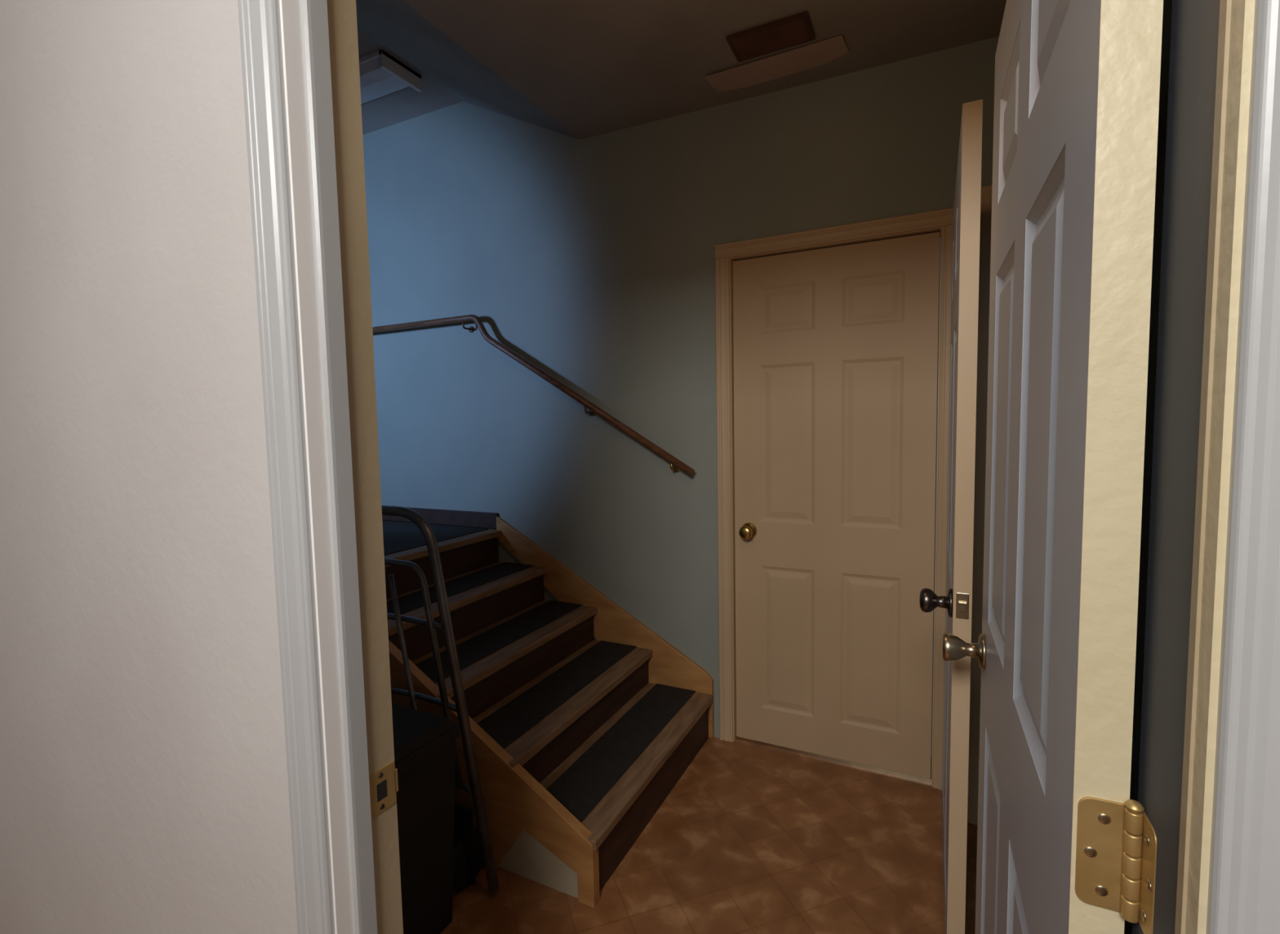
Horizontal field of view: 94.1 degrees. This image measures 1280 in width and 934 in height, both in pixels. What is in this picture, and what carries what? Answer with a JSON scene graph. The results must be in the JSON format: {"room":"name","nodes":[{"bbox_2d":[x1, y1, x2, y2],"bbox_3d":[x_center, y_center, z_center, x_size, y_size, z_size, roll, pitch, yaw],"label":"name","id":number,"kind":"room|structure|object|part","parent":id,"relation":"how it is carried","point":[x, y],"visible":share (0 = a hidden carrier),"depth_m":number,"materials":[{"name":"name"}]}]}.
{"room":"hallway","nodes":[
{"label":"hallway","id":0,"kind":"room"},
{"bbox_2d":[0,0,297,933],"bbox_3d":[-0.610,-0.280,0.845,5.050,3.200,0.093,1,5,26],"label":"wall","id":1,"kind":"structure","parent":0,"point":[144,789],"depth_m":0.89,"materials":[{"name":"paint"}]},
{"bbox_2d":[368,760,398,819],"bbox_3d":[-0.347,0.435,0.805,0.006,0.060,0.047,1,5,23],"label":"strike plate","id":2,"kind":"object","parent":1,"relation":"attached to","point":[384,783],"visible":1,"depth_m":0.80,"materials":[{"name":"gold metal"}]},
{"bbox_2d":[237,0,1279,933],"bbox_3d":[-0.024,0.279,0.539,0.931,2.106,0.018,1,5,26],"label":"trim","id":3,"kind":"structure","parent":1,"relation":"attached to","point":[1244,883],"depth_m":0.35,"materials":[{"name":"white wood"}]},
{"bbox_2d":[974,0,1163,933],"bbox_3d":[0.532,0.275,0.826,0.036,2.028,0.776,1,5,25],"label":"door","id":4,"kind":"structure","parent":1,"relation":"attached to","point":[1077,82],"depth_m":0.54,"materials":[{"name":"white paint"}]},
{"bbox_2d":[942,632,986,670],"bbox_3d":[0.625,0.352,1.152,0.072,0.068,0.068,1,5,25],"label":"handle","id":5,"kind":"object","parent":4,"relation":"attached to","point":[953,648],"visible":1,"depth_m":1.14,"materials":[{"name":"silver metal"}]},
{"bbox_2d":[1075,796,1156,933],"bbox_3d":[0.364,0.305,0.458,0.041,0.096,0.035,1,5,25],"label":"hinge","id":6,"kind":"object","parent":1,"relation":"attached to","point":[1115,868],"visible":1,"depth_m":0.47,"materials":[{"name":"gold metal"}]},
{"bbox_2d":[362,36,999,737],"bbox_3d":[-0.314,-0.432,2.855,3.800,3.200,0.120,1,5,26],"label":"wall","id":7,"kind":"structure","parent":0,"point":[591,260],"depth_m":2.70,"materials":[{"name":"paint"}]},
{"bbox_2d":[372,314,694,475],"bbox_3d":[-0.848,-0.369,3.015,2.403,0.779,0.076,1,5,26],"label":"handrail","id":8,"kind":"object","parent":7,"relation":"attached to","point":[593,409],"visible":0.89,"depth_m":2.77,"materials":[{"name":"brown wood"}]},
{"bbox_2d":[714,207,953,790],"bbox_3d":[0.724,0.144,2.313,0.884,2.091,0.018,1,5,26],"label":"trim","id":9,"kind":"structure","parent":7,"relation":"attached to","point":[943,218],"depth_m":2.28,"materials":[{"name":"beige paint"}]},
{"bbox_2d":[733,231,939,778],"bbox_3d":[0.746,0.167,2.359,0.756,2.013,0.035,1,5,26],"label":"door","id":10,"kind":"structure","parent":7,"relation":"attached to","point":[836,348],"depth_m":2.32,"materials":[{"name":"beige paint"}]},
{"bbox_2d":[738,522,756,539],"bbox_3d":[0.441,0.267,2.459,0.066,0.066,0.068,1,5,26],"label":"handle","id":11,"kind":"object","parent":10,"relation":"attached to","point":[748,531],"visible":1,"depth_m":2.44,"materials":[{"name":"gold metal"}]},
{"bbox_2d":[355,0,1006,139],"bbox_3d":[-0.770,-1.642,1.889,3.700,0.530,1.833,1,5,26],"label":"ceiling","id":12,"kind":"structure","parent":0,"point":[580,69],"depth_m":2.04,"materials":[{"name":"paint"}]},
{"bbox_2d":[359,48,422,103],"bbox_3d":[-1.335,-1.755,2.775,0.640,0.070,0.220,1,5,26],"label":"ceiling light","id":13,"kind":"object","parent":12,"relation":"attached to","point":[381,74],"depth_m":2.65,"materials":[{"name":"white"}]},
{"bbox_2d":[704,11,848,92],"bbox_3d":[0.445,-1.410,2.044,0.490,0.012,0.315,1,5,26],"label":"ceiling vent","id":14,"kind":"object","parent":12,"relation":"attached to","point":[797,29],"depth_m":2.03,"materials":[{"name":"metal"}]},
{"bbox_2d":[440,736,977,933],"bbox_3d":[-0.780,1.378,0.499,5.400,0.050,5.200,1,5,26],"label":"floor","id":15,"kind":"structure","parent":0,"point":[751,837],"depth_m":1.84,"materials":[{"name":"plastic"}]},
{"bbox_2d":[391,703,459,933],"bbox_3d":[-0.736,0.976,1.640,0.452,0.585,0.224,1,5,26],"label":"trash can","id":16,"kind":"object","parent":15,"relation":"on","point":[424,743],"visible":0.26,"depth_m":1.55,"materials":[{"name":"black plastic"}]},
{"bbox_2d":[381,505,499,893],"bbox_3d":[-0.698,0.685,1.833,0.611,1.134,0.159,1,5,26],"label":"hand truck","id":17,"kind":"object","parent":15,"relation":"on","point":[473,846],"visible":0.43,"depth_m":1.75,"materials":[{"name":"grey metal"}]},
{"bbox_3d":[-0.621,1.109,1.809,0.300,0.230,0.008,1,5,26],"label":"toe plate","id":18,"kind":"part","parent":17,"relation":"part of","materials":[{"name":"black metal"}]},
{"bbox_2d":[382,506,714,907],"bbox_3d":[-1.033,0.734,2.667,2.512,0.930,1.023,1,5,26],"label":"staircase","id":19,"kind":"structure","parent":15,"relation":"on","point":[579,740],"depth_m":2.26,"materials":[{"name":"brown wood"}]},
{"bbox_3d":[-1.335,0.265,3.342,1.360,0.080,0.014,1,5,26],"label":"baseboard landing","id":20,"kind":"part","parent":19,"relation":"part of","materials":[{"name":"brown wood"}]},
{"bbox_2d":[1124,0,1172,933],"bbox_3d":[0.914,-0.333,1.165,0.100,3.200,1.833,1,5,26],"label":"wall","id":21,"kind":"structure","parent":0,"point":[1167,4],"depth_m":0.77,"materials":[{"name":"paint"}]},
{"bbox_2d":[942,98,982,933],"bbox_3d":[0.867,0.222,1.630,0.036,2.005,0.746,1,5,26],"label":"door","id":22,"kind":"structure","parent":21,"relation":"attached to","point":[966,204],"depth_m":1.30,"materials":[{"name":"white paint"}]},
{"bbox_2d":[919,587,952,617],"bbox_3d":[0.685,0.311,1.380,0.068,0.066,0.066,1,5,26],"label":"handle","id":23,"kind":"object","parent":22,"relation":"attached to","point":[929,601],"visible":1,"depth_m":1.37,"materials":[{"name":"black metal"}]},
{"bbox_2d":[955,592,968,619],"bbox_3d":[0.702,0.303,1.296,0.025,0.057,0.009,1,5,26],"label":"latch","id":24,"kind":"object","parent":22,"relation":"attached to","point":[962,599],"visible":1,"depth_m":1.30,"materials":[{"name":"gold metal"}]},
{"bbox_2d":[967,185,991,825],"bbox_3d":[1.169,0.158,2.002,0.168,2.090,0.180,1,5,26],"label":"trim","id":25,"kind":"structure","parent":21,"relation":"attached to","point":[986,191],"depth_m":1.93,"materials":[{"name":"beige paint"}]}
]}

